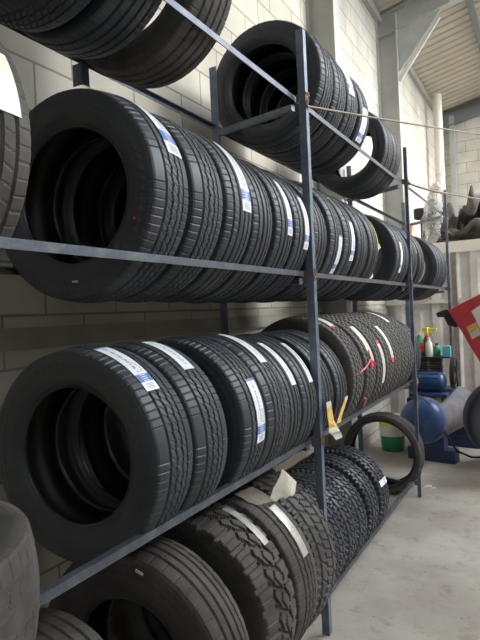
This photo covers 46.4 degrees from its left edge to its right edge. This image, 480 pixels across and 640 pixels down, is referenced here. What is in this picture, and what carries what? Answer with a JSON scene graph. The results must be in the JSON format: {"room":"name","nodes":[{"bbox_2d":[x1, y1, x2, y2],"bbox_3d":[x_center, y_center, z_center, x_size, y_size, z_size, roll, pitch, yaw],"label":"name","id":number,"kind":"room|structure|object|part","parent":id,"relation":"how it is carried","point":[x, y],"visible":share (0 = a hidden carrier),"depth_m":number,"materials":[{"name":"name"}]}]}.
{"room":"tire shop","nodes":[
{"label":"tire shop","id":0,"kind":"room"},
{"bbox_2d":[0,0,435,639],"bbox_3d":[0.357,-1.160,4.626,0.200,5.200,15.200,-2,1,29],"label":"wall","id":1,"kind":"structure","parent":0,"point":[43,72],"depth_m":3.36,"materials":[{"name":"white brick"}]},
{"bbox_2d":[0,308,388,351],"bbox_3d":[0.435,-0.011,4.452,0.024,0.085,14.800,-2,1,29],"label":"trim","id":2,"kind":"structure","parent":1,"relation":"attached to","point":[11,339],"depth_m":2.62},
{"bbox_2d":[305,0,357,448],"bbox_3d":[0.811,-1.144,4.946,0.400,5.120,0.260,-2,1,29],"label":"trim","id":3,"kind":"structure","parent":1,"relation":"attached to","point":[322,16],"depth_m":4.93,"materials":[{"name":"grey paint"}]},
{"bbox_2d":[375,12,405,228],"bbox_3d":[1.963,-1.219,7.016,0.400,5.120,0.260,-2,1,29],"label":"trim","id":4,"kind":"structure","parent":1,"relation":"attached to","point":[389,85],"depth_m":7.00,"materials":[{"name":"grey paint"}]},
{"bbox_2d":[361,0,432,111],"bbox_3d":[0.293,-3.678,4.427,0.060,0.100,14.850,-2,1,29],"label":"trim","id":5,"kind":"structure","parent":1,"relation":"attached to","point":[372,9],"depth_m":8.60,"materials":[{"name":"grey paint"}]},
{"bbox_2d":[378,0,463,81],"bbox_3d":[3.256,-3.867,6.200,3.536,1.507,0.130,-2,1,29],"label":"trim","id":6,"kind":"structure","parent":1,"relation":"attached to","point":[414,17],"depth_m":6.85,"materials":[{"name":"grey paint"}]},
{"bbox_2d":[432,93,445,195],"bbox_3d":[3.434,-3.017,9.659,0.164,1.720,0.164,-2,1,29],"label":"downpipe","id":7,"kind":"object","parent":1,"relation":"attached to","point":[437,98],"visible":0.83,"depth_m":9.60,"materials":[{"name":"beige plastic"}]},
{"bbox_2d":[442,98,479,128],"bbox_3d":[5.341,-4.235,9.962,3.536,1.044,0.130,-2,1,29],"label":"trim","id":8,"kind":"structure","parent":1,"relation":"attached to","point":[470,110],"depth_m":10.60,"materials":[{"name":"grey metal"}]},
{"bbox_2d":[301,436,479,639],"bbox_3d":[3.413,1.371,2.731,7.400,0.100,16.000,-2,1,29],"label":"floor","id":9,"kind":"structure","parent":0,"point":[418,577],"depth_m":3.23,"materials":[{"name":"concrete"}]},
{"bbox_2d":[35,607,102,639],"bbox_3d":[-0.565,1.182,1.571,0.670,0.670,0.221,-2,1,29],"label":"tyre","id":10,"kind":"object","parent":9,"relation":"on","point":[53,624],"visible":0.45,"depth_m":1.57,"materials":[{"name":"rubber"}]},
{"bbox_2d":[48,536,248,639],"bbox_3d":[-0.324,1.118,1.885,0.770,0.770,0.200,-2,1,27],"label":"tyre","id":11,"kind":"object","parent":9,"relation":"on","point":[163,576],"visible":0.68,"depth_m":1.77,"materials":[{"name":"rubber"}]},
{"bbox_2d":[110,501,296,639],"bbox_3d":[-0.164,1.107,2.192,0.770,0.770,0.251,-2,1,29],"label":"tyre","id":12,"kind":"object","parent":9,"relation":"on","point":[239,552],"visible":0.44,"depth_m":2.03,"materials":[{"name":"rubber"}]},
{"bbox_2d":[0,0,452,635],"bbox_3d":[0.497,0.047,3.438,0.590,2.800,7.185,-2,1,29],"label":"rack","id":13,"kind":"object","parent":9,"relation":"on","point":[80,70],"visible":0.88,"depth_m":2.58,"materials":[{"name":"grey metal"}]},
{"bbox_3d":[0.249,-0.223,3.565,0.024,0.024,7.183,-2,1,29],"label":"rail","id":14,"kind":"part","parent":13,"relation":"part of","materials":[{"name":"grey metal"}]},
{"bbox_2d":[0,42,30,255],"bbox_3d":[-0.767,-0.376,1.243,0.671,0.670,0.221,-2,1,29],"label":"tyre","id":15,"kind":"object","parent":13,"relation":"on","point":[15,137],"visible":0.99,"depth_m":1.14,"materials":[{"name":"rubber"}]},
{"bbox_2d":[0,500,39,639],"bbox_3d":[-0.703,0.518,0.971,0.670,0.240,0.670,-2,1,37],"label":"tyre","id":16,"kind":"object","parent":13,"relation":"on","point":[19,568],"visible":1,"depth_m":0.98,"materials":[{"name":"rubber"}]},
{"bbox_2d":[0,0,90,31],"bbox_3d":[-0.608,-1.181,1.589,0.650,0.650,0.200,-2,1,29],"label":"tyre","id":17,"kind":"object","parent":13,"relation":"on","point":[23,15],"visible":1,"depth_m":1.58,"materials":[{"name":"rubber"}]},
{"bbox_2d":[23,0,162,58],"bbox_3d":[-0.501,-1.188,1.781,0.650,0.650,0.200,-2,1,29],"label":"tyre","id":18,"kind":"object","parent":13,"relation":"on","point":[102,28],"visible":0.63,"depth_m":1.72,"materials":[{"name":"rubber"}]},
{"bbox_2d":[0,345,192,563],"bbox_3d":[-0.461,0.404,1.736,0.650,0.650,0.200,-2,1,26],"label":"tyre","id":19,"kind":"object","parent":13,"relation":"on","point":[151,415],"visible":0.92,"depth_m":1.65,"materials":[{"name":"rubber"}]},
{"bbox_2d":[5,88,188,302],"bbox_3d":[-0.477,-0.378,1.764,0.650,0.650,0.202,-2,1,26],"label":"tyre","id":20,"kind":"object","parent":13,"relation":"on","point":[66,122],"visible":0.82,"depth_m":1.66,"materials":[{"name":"rubber"}]},
{"bbox_2d":[57,112,222,302],"bbox_3d":[-0.376,-0.385,1.947,0.650,0.650,0.200,-2,1,28],"label":"tyre","id":21,"kind":"object","parent":13,"relation":"on","point":[84,183],"visible":0.39,"depth_m":1.87,"materials":[{"name":"rubber"}]},
{"bbox_2d":[59,341,226,525],"bbox_3d":[-0.357,0.397,1.924,0.650,0.650,0.200,-2,1,30],"label":"tyre","id":22,"kind":"object","parent":13,"relation":"on","point":[88,459],"visible":0.54,"depth_m":1.86,"materials":[{"name":"rubber"}]},
{"bbox_2d":[84,0,231,88],"bbox_3d":[-0.350,-1.214,2.053,0.670,0.670,0.221,-2,1,29],"label":"tyre","id":23,"kind":"object","parent":13,"relation":"on","point":[167,50],"visible":0.55,"depth_m":1.95,"materials":[{"name":"rubber"}]},
{"bbox_2d":[101,129,251,302],"bbox_3d":[-0.273,-0.392,2.130,0.652,0.650,0.200,-2,1,29],"label":"tyre","id":24,"kind":"object","parent":13,"relation":"on","point":[233,237],"visible":0.39,"depth_m":1.99,"materials":[{"name":"rubber"}]},
{"bbox_2d":[107,336,265,498],"bbox_3d":[-0.220,0.388,2.168,0.652,0.650,0.200,-2,1,28],"label":"tyre","id":25,"kind":"object","parent":13,"relation":"on","point":[237,390],"visible":0.4,"depth_m":2.01,"materials":[{"name":"rubber"}]},
{"bbox_3d":[0.212,-1.031,3.556,0.024,0.024,7.183,-2,1,29],"label":"rail","id":26,"kind":"part","parent":13,"relation":"part of","materials":[{"name":"grey metal"}]},
{"bbox_3d":[-0.069,0.079,2.954,0.042,2.800,0.042,-2,1,29],"label":"post","id":27,"kind":"part","parent":13,"relation":"part of","materials":[{"name":"grey metal"}]},
{"bbox_3d":[0.682,-0.240,3.323,0.024,0.024,7.183,-2,1,29],"label":"rail","id":28,"kind":"part","parent":13,"relation":"part of","materials":[{"name":"grey metal"}]},
{"bbox_2d":[182,153,271,303],"bbox_3d":[-0.178,-0.386,2.301,0.636,0.636,0.178,-2,1,29],"label":"tyre","id":29,"kind":"object","parent":13,"relation":"on","point":[258,243],"visible":0.24,"depth_m":2.15,"materials":[{"name":"rubber"}]},
{"bbox_3d":[0.223,0.573,2.442,0.024,0.024,5.146,-2,1,29],"label":"rail","id":30,"kind":"part","parent":13,"relation":"part of","materials":[{"name":"grey metal"}]},
{"bbox_2d":[189,334,286,483],"bbox_3d":[-0.125,0.382,2.341,0.650,0.650,0.198,-2,1,29],"label":"tyre","id":31,"kind":"object","parent":13,"relation":"on","point":[269,384],"visible":0.27,"depth_m":2.18,"materials":[{"name":"rubber"}]},
{"bbox_2d":[212,159,292,302],"bbox_3d":[-0.080,-0.392,2.475,0.638,0.636,0.178,-2,1,29],"label":"tyre","id":32,"kind":"object","parent":13,"relation":"on","point":[276,256],"visible":0.32,"depth_m":2.32,"materials":[{"name":"rubber"}]},
{"bbox_2d":[233,336,300,476],"bbox_3d":[-0.043,0.389,2.488,0.636,0.636,0.178,-2,1,29],"label":"tyre","id":33,"kind":"object","parent":13,"relation":"on","point":[290,388],"visible":0.26,"depth_m":2.34,"materials":[{"name":"rubber"}]},
{"bbox_2d":[234,168,308,302],"bbox_3d":[0.012,-0.398,2.641,0.638,0.636,0.178,-2,1,29],"label":"tyre","id":34,"kind":"object","parent":13,"relation":"on","point":[297,253],"visible":0.25,"depth_m":2.48,"materials":[{"name":"rubber"}]},
{"bbox_2d":[216,20,332,152],"bbox_3d":[0.167,-1.231,2.982,0.650,0.650,0.198,-2,1,29],"label":"tyre","id":35,"kind":"object","parent":13,"relation":"on","point":[262,41],"visible":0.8,"depth_m":2.92,"materials":[{"name":"rubber"}]},
{"bbox_2d":[235,334,316,464],"bbox_3d":[0.046,0.383,2.647,0.636,0.636,0.178,-2,1,29],"label":"tyre","id":36,"kind":"object","parent":13,"relation":"on","point":[299,370],"visible":0.27,"depth_m":2.49,"materials":[{"name":"rubber"}]},
{"bbox_2d":[257,178,326,302],"bbox_3d":[0.120,-0.405,2.838,0.636,0.636,0.178,-2,1,29],"label":"tyre","id":37,"kind":"object","parent":13,"relation":"on","point":[320,236],"visible":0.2,"depth_m":2.69,"materials":[{"name":"rubber"}]},
{"bbox_2d":[244,48,345,160],"bbox_3d":[0.267,-1.238,3.161,0.650,0.650,0.198,-2,1,29],"label":"tyre","id":38,"kind":"object","parent":13,"relation":"on","point":[273,66],"visible":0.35,"depth_m":3.12,"materials":[{"name":"rubber"}]},
{"bbox_2d":[254,331,342,453],"bbox_3d":[0.180,0.375,2.826,0.700,0.636,0.202,-2,1,29],"label":"tyre","id":39,"kind":"object","parent":13,"relation":"on","point":[299,346],"visible":0.14,"depth_m":2.68,"materials":[{"name":"rubber"}]},
{"bbox_3d":[0.645,-1.049,3.315,0.024,0.024,7.183,-2,1,29],"label":"rail","id":40,"kind":"part","parent":13,"relation":"part of","materials":[{"name":"grey metal"}]},
{"bbox_2d":[276,179,341,301],"bbox_3d":[0.223,-0.424,3.020,0.652,0.650,0.198,-2,1,29],"label":"tyre","id":41,"kind":"object","parent":13,"relation":"on","point":[331,258],"visible":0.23,"depth_m":2.84,"materials":[{"name":"rubber"}]},
{"bbox_2d":[261,62,357,167],"bbox_3d":[0.370,-1.245,3.344,0.652,0.650,0.198,-2,1,29],"label":"tyre","id":42,"kind":"object","parent":13,"relation":"on","point":[272,97],"visible":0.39,"depth_m":3.27,"materials":[{"name":"rubber"}]},
{"bbox_2d":[274,329,347,436],"bbox_3d":[0.244,0.370,2.981,0.655,0.634,0.266,-2,1,29],"label":"tyre","id":43,"kind":"object","parent":13,"relation":"on","point":[338,379],"visible":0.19,"depth_m":2.85,"materials":[{"name":"rubber"}]},
{"bbox_2d":[261,315,363,419],"bbox_3d":[0.356,0.319,3.208,0.690,0.690,0.202,-2,1,29],"label":"tyre","id":44,"kind":"object","parent":13,"relation":"on","point":[340,343],"visible":0.3,"depth_m":3.03,"materials":[{"name":"grey rubber"}]},
{"bbox_3d":[0.342,0.063,2.596,0.036,2.800,0.034,-2,1,29],"label":"post","id":45,"kind":"part","parent":13,"relation":"part of","materials":[{"name":"metal"}]},
{"bbox_2d":[276,77,368,175],"bbox_3d":[0.484,-1.252,3.549,0.652,0.650,0.198,-2,1,29],"label":"tyre","id":46,"kind":"object","parent":13,"relation":"on","point":[347,152],"visible":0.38,"depth_m":3.42,"materials":[{"name":"rubber"}]},
{"bbox_2d":[293,190,354,301],"bbox_3d":[0.330,-0.431,3.213,0.652,0.650,0.198,-2,1,29],"label":"tyre","id":47,"kind":"object","parent":13,"relation":"on","point":[348,236],"visible":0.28,"depth_m":3.04,"materials":[{"name":"rubber"}]},
{"bbox_2d":[307,314,376,411],"bbox_3d":[0.431,0.314,3.334,0.700,0.690,0.404,-2,1,29],"label":"tyre","id":48,"kind":"object","parent":13,"relation":"on","point":[368,363],"visible":0.28,"depth_m":3.23,"materials":[{"name":"grey rubber"}]},
{"bbox_2d":[317,197,367,300],"bbox_3d":[0.446,-0.438,3.423,0.650,0.650,0.200,-2,1,29],"label":"tyre","id":49,"kind":"object","parent":13,"relation":"on","point":[361,247],"visible":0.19,"depth_m":3.25,"materials":[{"name":"rubber"}]},
{"bbox_2d":[323,203,378,300],"bbox_3d":[0.562,-0.446,3.632,0.651,0.650,0.200,-2,1,29],"label":"tyre","id":50,"kind":"object","parent":13,"relation":"on","point":[372,241],"visible":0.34,"depth_m":3.46,"materials":[{"name":"rubber"}]},
{"bbox_2d":[315,112,392,194],"bbox_3d":[0.808,-1.238,4.131,0.610,0.610,0.226,-2,1,29],"label":"tyre","id":51,"kind":"object","parent":13,"relation":"on","point":[371,174],"visible":0.4,"depth_m":3.98,"materials":[{"name":"rubber"}]},
{"bbox_2d":[322,314,385,405],"bbox_3d":[0.586,0.304,3.618,0.692,0.690,0.202,-2,1,29],"label":"tyre","id":52,"kind":"object","parent":13,"relation":"on","point":[378,354],"visible":0.27,"depth_m":3.44,"materials":[{"name":"grey rubber"}]},
{"bbox_3d":[1.018,0.033,4.904,0.042,2.750,0.042,-2,1,29],"label":"post","id":53,"kind":"part","parent":13,"relation":"part of","materials":[{"name":"grey metal"}]},
{"bbox_2d":[335,313,394,399],"bbox_3d":[0.695,0.297,3.814,0.692,0.690,0.202,-2,1,29],"label":"tyre","id":54,"kind":"object","parent":13,"relation":"on","point":[386,347],"visible":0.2,"depth_m":3.63,"materials":[{"name":"grey rubber"}]},
{"bbox_2d":[333,125,400,199],"bbox_3d":[0.922,-1.245,4.336,0.610,0.610,0.226,-2,1,29],"label":"tyre","id":55,"kind":"object","parent":13,"relation":"on","point":[387,179],"visible":0.27,"depth_m":4.21,"materials":[{"name":"rubber"}]},
{"bbox_2d":[343,214,402,300],"bbox_3d":[0.884,-0.467,4.208,0.652,0.650,0.198,-2,1,29],"label":"tyre","id":56,"kind":"object","parent":13,"relation":"on","point":[392,252],"visible":0.44,"depth_m":4.03,"materials":[{"name":"rubber"}]},
{"bbox_2d":[348,312,401,394],"bbox_3d":[0.794,0.290,3.994,0.690,0.690,0.202,-2,1,29],"label":"tyre","id":57,"kind":"object","parent":13,"relation":"on","point":[391,338],"visible":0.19,"depth_m":3.82,"materials":[{"name":"grey rubber"}]},
{"bbox_3d":[0.958,1.310,3.704,0.024,0.024,2.273,-2,1,29],"label":"rail","id":58,"kind":"part","parent":13,"relation":"part of","materials":[{"name":"grey metal"}]},
{"bbox_2d":[355,312,407,390],"bbox_3d":[0.893,0.284,4.173,0.690,0.690,0.202,-2,1,29],"label":"tyre","id":59,"kind":"object","parent":13,"relation":"on","point":[402,345],"visible":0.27,"depth_m":4.00,"materials":[{"name":"grey rubber"}]},
{"bbox_2d":[365,221,408,300],"bbox_3d":[0.985,-0.473,4.392,0.650,0.650,0.200,-2,1,29],"label":"tyre","id":60,"kind":"object","parent":13,"relation":"on","point":[405,263],"visible":0.12,"depth_m":4.23,"materials":[{"name":"rubber"}]},
{"bbox_2d":[364,311,413,386],"bbox_3d":[0.993,0.278,4.352,0.690,0.690,0.202,-2,1,29],"label":"tyre","id":61,"kind":"object","parent":13,"relation":"on","point":[394,322],"visible":0.16,"depth_m":4.17,"materials":[{"name":"grey rubber"}]},
{"bbox_2d":[306,105,479,134],"bbox_3d":[1.593,-1.418,4.163,0.012,0.742,4.154,-2,1,39],"label":"wire","id":62,"kind":"object","parent":13,"relation":"attached to","point":[307,106],"visible":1,"depth_m":3.15,"materials":[{"name":"brown"}]},
{"bbox_2d":[372,225,416,300],"bbox_3d":[1.136,-0.483,4.663,0.650,0.650,0.200,-2,1,29],"label":"tyre","id":63,"kind":"object","parent":13,"relation":"on","point":[413,249],"visible":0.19,"depth_m":4.50,"materials":[{"name":"rubber"}]},
{"bbox_2d":[378,229,423,300],"bbox_3d":[1.272,-0.492,4.907,0.650,0.650,0.200,-2,1,29],"label":"tyre","id":64,"kind":"object","parent":13,"relation":"on","point":[420,257],"visible":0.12,"depth_m":4.73,"materials":[{"name":"rubber"}]},
{"bbox_2d":[373,236,439,300],"bbox_3d":[1.661,-0.517,5.606,0.650,0.650,0.200,-2,1,29],"label":"tyre","id":65,"kind":"object","parent":13,"relation":"on","point":[431,259],"visible":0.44,"depth_m":5.43,"materials":[{"name":"rubber"}]},
{"bbox_3d":[2.008,-0.027,6.684,0.042,2.740,0.042,-2,1,29],"label":"post","id":66,"kind":"part","parent":13,"relation":"part of","materials":[{"name":"grey metal"}]},
{"bbox_2d":[396,320,420,390],"bbox_3d":[1.167,0.298,4.662,0.650,0.650,0.198,-2,1,29],"label":"tyre","id":67,"kind":"object","parent":13,"relation":"on","point":[417,346],"visible":0.12,"depth_m":4.48,"materials":[{"name":"rubber"}]},
{"bbox_3d":[1.354,0.022,4.402,0.026,2.750,0.024,-2,1,29],"label":"post","id":68,"kind":"part","parent":13,"relation":"part of","materials":[{"name":"blue paint"}]},
{"bbox_2d":[417,395,429,408],"bbox_3d":[1.580,0.623,4.865,0.190,0.283,0.045,-3,1,-26],"label":"valve","id":69,"kind":"object","parent":13,"relation":"hanging from","point":[417,395],"visible":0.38,"depth_m":4.85,"materials":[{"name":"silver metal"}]},
{"bbox_2d":[408,182,447,194],"bbox_3d":[1.779,-1.214,5.207,0.022,0.257,1.903,-2,1,29],"label":"wire","id":70,"kind":"object","parent":13,"relation":"attached to","point":[409,183],"visible":1,"depth_m":4.94,"materials":[{"name":"brown"}]},
{"bbox_2d":[413,240,443,300],"bbox_3d":[1.763,-0.524,5.790,0.650,0.650,0.200,-2,1,29],"label":"tyre","id":71,"kind":"object","parent":13,"relation":"on","point":[433,246],"visible":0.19,"depth_m":5.62,"materials":[{"name":"rubber"}]},
{"bbox_2d":[414,242,447,300],"bbox_3d":[1.865,-0.531,5.973,0.650,0.650,0.200,-2,1,29],"label":"tyre","id":72,"kind":"object","parent":13,"relation":"on","point":[438,249],"visible":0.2,"depth_m":5.81,"materials":[{"name":"rubber"}]},
{"bbox_3d":[2.268,-0.032,6.044,0.026,2.740,0.024,-2,1,29],"label":"post","id":73,"kind":"part","parent":13,"relation":"part of","materials":[{"name":"blue paint"}]},
{"bbox_2d":[448,193,479,199],"bbox_3d":[2.788,-1.371,6.356,1.277,0.056,0.016,-3,1,-30],"label":"wire","id":74,"kind":"object","parent":13,"relation":"attached to","point":[448,193],"visible":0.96,"depth_m":6.16,"materials":[{"name":"brown"}]},
{"bbox_2d":[217,469,317,639],"bbox_3d":[-0.032,1.053,2.454,0.773,0.860,0.317,-2,1,29],"label":"tyre","id":75,"kind":"object","parent":9,"relation":"on","point":[264,510],"visible":0.33,"depth_m":2.25,"materials":[{"name":"rubber"}]},
{"bbox_2d":[246,468,336,628],"bbox_3d":[0.047,1.083,2.603,0.790,0.790,0.241,-2,1,29],"label":"tyre","id":76,"kind":"object","parent":9,"relation":"on","point":[306,513],"visible":0.19,"depth_m":2.41,"materials":[{"name":"grey rubber"}]},
{"bbox_2d":[296,483,345,585],"bbox_3d":[0.237,1.170,2.933,0.620,0.620,0.192,-2,1,30],"label":"tyre","id":77,"kind":"object","parent":9,"relation":"on","point":[336,530],"visible":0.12,"depth_m":2.79,"materials":[{"name":"rubber"}]},
{"bbox_2d":[288,472,356,573],"bbox_3d":[0.330,1.164,3.099,0.620,0.620,0.192,-2,1,30],"label":"tyre","id":78,"kind":"object","parent":9,"relation":"on","point":[340,508],"visible":0.24,"depth_m":2.96,"materials":[{"name":"rubber"}]},
{"bbox_2d":[285,463,367,558],"bbox_3d":[0.427,1.157,3.273,0.620,0.620,0.192,-2,1,31],"label":"tyre","id":79,"kind":"object","parent":9,"relation":"on","point":[333,477],"visible":0.27,"depth_m":3.13,"materials":[{"name":"rubber"}]},
{"bbox_2d":[294,453,378,542],"bbox_3d":[0.544,1.150,3.483,0.620,0.620,0.192,-2,1,30],"label":"tyre","id":80,"kind":"object","parent":9,"relation":"on","point":[360,481],"visible":0.26,"depth_m":3.34,"materials":[{"name":"rubber"}]},
{"bbox_2d":[308,445,388,527],"bbox_3d":[0.665,1.142,3.701,0.620,0.620,0.192,-2,1,29],"label":"tyre","id":81,"kind":"object","parent":9,"relation":"on","point":[362,460],"visible":0.26,"depth_m":3.56,"materials":[{"name":"rubber"}]},
{"bbox_2d":[344,412,424,492],"bbox_3d":[1.178,1.082,4.604,0.650,0.650,0.187,-2,1,29],"label":"tyre","id":82,"kind":"object","parent":9,"relation":"on","point":[399,422],"visible":0.68,"depth_m":4.48,"materials":[{"name":"rubber"}]},
{"bbox_2d":[379,413,404,451],"bbox_3d":[1.612,1.191,5.924,0.292,0.360,0.292,-2,1,29],"label":"bucket","id":83,"kind":"object","parent":9,"relation":"on","point":[392,438],"visible":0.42,"depth_m":5.82,"materials":[{"name":"green plastic"}]},
{"bbox_2d":[400,355,479,464],"bbox_3d":[2.093,0.856,5.570,0.716,0.991,1.173,-2,1,41],"label":"air compressor","id":84,"kind":"object","parent":9,"relation":"on","point":[441,426],"visible":0.72,"depth_m":5.36,"materials":[{"name":"blue metal"}]},
{"bbox_2d":[416,332,423,356],"bbox_3d":[1.828,0.246,5.713,0.086,0.250,0.086,-2,1,29],"label":"bottle","id":85,"kind":"object","parent":84,"relation":"on","point":[419,338],"visible":0.66,"depth_m":5.68,"materials":[{"name":"green plastic"}]},
{"bbox_3d":[1.692,0.954,5.251,0.430,0.430,0.160,-2,1,40],"label":"tank","id":86,"kind":"part","parent":84,"relation":"part of","materials":[{"name":"blue metal"}]},
{"bbox_3d":[1.834,0.605,5.471,0.350,0.202,0.198,-2,1,29],"label":"motor","id":87,"kind":"part","parent":84,"relation":"part of","materials":[{"name":"blue metal"}]},
{"bbox_2d":[425,338,432,356],"bbox_3d":[1.902,0.273,5.638,0.068,0.190,0.068,-2,1,29],"label":"bottle","id":88,"kind":"object","parent":84,"relation":"on","point":[428,345],"visible":1,"depth_m":5.61,"materials":[{"name":"white plastic"}]},
{"bbox_2d":[422,327,436,355],"bbox_3d":[1.929,0.221,5.691,0.141,0.290,0.131,-2,1,29],"label":"bottle","id":89,"kind":"object","parent":84,"relation":"on","point":[426,330],"visible":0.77,"depth_m":5.70,"materials":[{"name":"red plastic"}]},
{"bbox_2d":[433,343,440,355],"bbox_3d":[1.994,0.299,5.668,0.070,0.130,0.070,-2,1,29],"label":"bottle","id":90,"kind":"object","parent":84,"relation":"on","point":[437,349],"visible":1,"depth_m":5.64,"materials":[{"name":"green plastic"}]},
{"bbox_2d":[421,355,452,357],"bbox_3d":[1.952,0.372,5.648,0.340,0.012,0.200,-2,1,29],"label":"tray","id":91,"kind":"object","parent":84,"relation":"on","point":[441,356],"depth_m":5.58,"materials":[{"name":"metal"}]},
{"bbox_3d":[2.072,0.932,5.697,0.434,0.434,1.013,-2,1,40],"label":"tank","id":92,"kind":"part","parent":84,"relation":"part of","materials":[{"name":"metal"}]},
{"bbox_2d":[442,345,451,356],"bbox_3d":[2.063,0.307,5.584,0.075,0.109,0.060,-2,1,29],"label":"tin","id":93,"kind":"object","parent":84,"relation":"on","point":[446,349],"visible":1,"depth_m":5.56,"materials":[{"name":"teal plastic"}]},
{"bbox_2d":[436,294,479,361],"bbox_3d":[2.302,0.510,4.956,0.905,1.676,0.878,-2,1,29],"label":"wheel balancer","id":94,"kind":"object","parent":9,"relation":"on","point":[465,316],"visible":1,"depth_m":4.67,"materials":[{"name":"red paint"}]},
{"bbox_2d":[463,386,479,448],"bbox_3d":[2.150,0.800,4.535,0.646,0.646,0.180,-3,1,7],"label":"wheel","id":95,"kind":"object","parent":94,"relation":"attached to","point":[471,411],"visible":1,"depth_m":4.49,"materials":[{"name":"rubber"}]},
{"bbox_2d":[470,328,479,338],"bbox_3d":[1.947,0.112,4.639,0.083,0.088,0.005,-2,1,29],"label":"print","id":96,"kind":"object","parent":94,"relation":"attached to","point":[474,332],"depth_m":4.64,"materials":[{"name":"beige paper"}]},
{"bbox_3d":[2.074,-0.038,4.567,0.345,0.320,0.008,-2,1,29],"label":"panel","id":97,"kind":"part","parent":94,"relation":"part of","materials":[{"name":"white plastic"}]},
{"bbox_2d":[372,0,479,113],"bbox_3d":[1.651,-4.153,3.620,3.750,0.851,14.991,-2,1,29],"label":"ceiling","id":98,"kind":"structure","parent":0,"point":[447,64],"depth_m":8.62,"materials":[{"name":"beige metal"}]},
{"bbox_2d":[464,0,479,52],"bbox_3d":[1.150,-3.894,3.942,0.125,0.176,14.850,-2,1,29],"label":"trim","id":99,"kind":"structure","parent":98,"relation":"attached to","point":[469,3],"depth_m":7.37,"materials":[{"name":"grey metal"}]},
{"bbox_2d":[386,250,479,413],"bbox_3d":[3.744,0.211,5.900,4.374,2.120,0.041,-2,1,29],"label":"wall partition","id":100,"kind":"structure","parent":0,"point":[467,263],"depth_m":6.62,"materials":[{"name":"grey metal"}]},
{"bbox_2d":[385,298,469,305],"bbox_3d":[3.715,-0.278,5.857,4.400,0.045,0.030,-2,1,29],"label":"trim","id":101,"kind":"structure","parent":100,"relation":"attached to","point":[458,299],"depth_m":6.67,"materials":[{"name":"grey metal"}]},
{"bbox_2d":[451,252,460,385],"bbox_3d":[2.534,0.261,6.534,0.050,2.100,0.050,-2,1,29],"label":"trim","id":102,"kind":"structure","parent":100,"relation":"attached to","point":[453,254],"depth_m":6.51,"materials":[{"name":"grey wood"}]},
{"bbox_2d":[432,239,479,253],"bbox_3d":[3.711,-0.903,5.894,4.400,0.130,0.090,-2,1,29],"label":"trim","id":103,"kind":"structure","parent":100,"relation":"attached to","point":[472,244],"depth_m":6.49,"materials":[{"name":"beige"}]},
{"bbox_3d":[4.790,-0.959,7.833,4.400,0.080,4.500,-2,1,29],"label":"trim","id":104,"kind":"structure","parent":100,"relation":"on","visible":0},
{"bbox_2d":[414,208,423,237],"bbox_3d":[2.375,-1.175,7.361,0.150,0.585,0.120,-2,1,29],"label":"speaker box","id":105,"kind":"object","parent":104,"relation":"on","point":[418,212],"visible":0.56,"depth_m":7.32,"materials":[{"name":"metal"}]},
{"bbox_2d":[421,182,443,242],"bbox_3d":[2.371,-1.295,6.900,0.262,0.773,0.257,-2,1,29],"label":"plastic wrap","id":106,"kind":"object","parent":104,"relation":"on","point":[431,230],"visible":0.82,"depth_m":6.82,"materials":[{"name":"clear plastic"}]},
{"bbox_2d":[437,185,479,242],"bbox_3d":[2.979,-1.373,7.739,0.805,0.907,0.600,-3,1,6],"label":"scrap","id":107,"kind":"object","parent":104,"relation":"on","point":[467,213],"visible":0.41,"depth_m":7.56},
{"bbox_2d":[440,218,479,241],"bbox_3d":[2.923,-1.053,6.671,1.023,0.295,0.432,-2,1,23],"label":"scrap","id":108,"kind":"object","parent":104,"relation":"on","point":[471,230],"visible":0.77,"depth_m":6.65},
{"bbox_2d":[442,116,479,211],"bbox_3d":[6.980,-2.118,9.378,6.800,6.400,0.200,-2,1,29],"label":"wall","id":109,"kind":"structure","parent":0,"point":[467,145],"depth_m":10.72,"materials":[{"name":"beige brick"}]},
{"bbox_2d":[449,115,457,216],"bbox_3d":[4.164,-1.351,10.744,0.090,5.100,0.090,-2,1,29],"label":"trim","id":110,"kind":"structure","parent":109,"relation":"attached to","point":[451,118],"depth_m":10.69,"materials":[{"name":"grey paint"}]}
]}

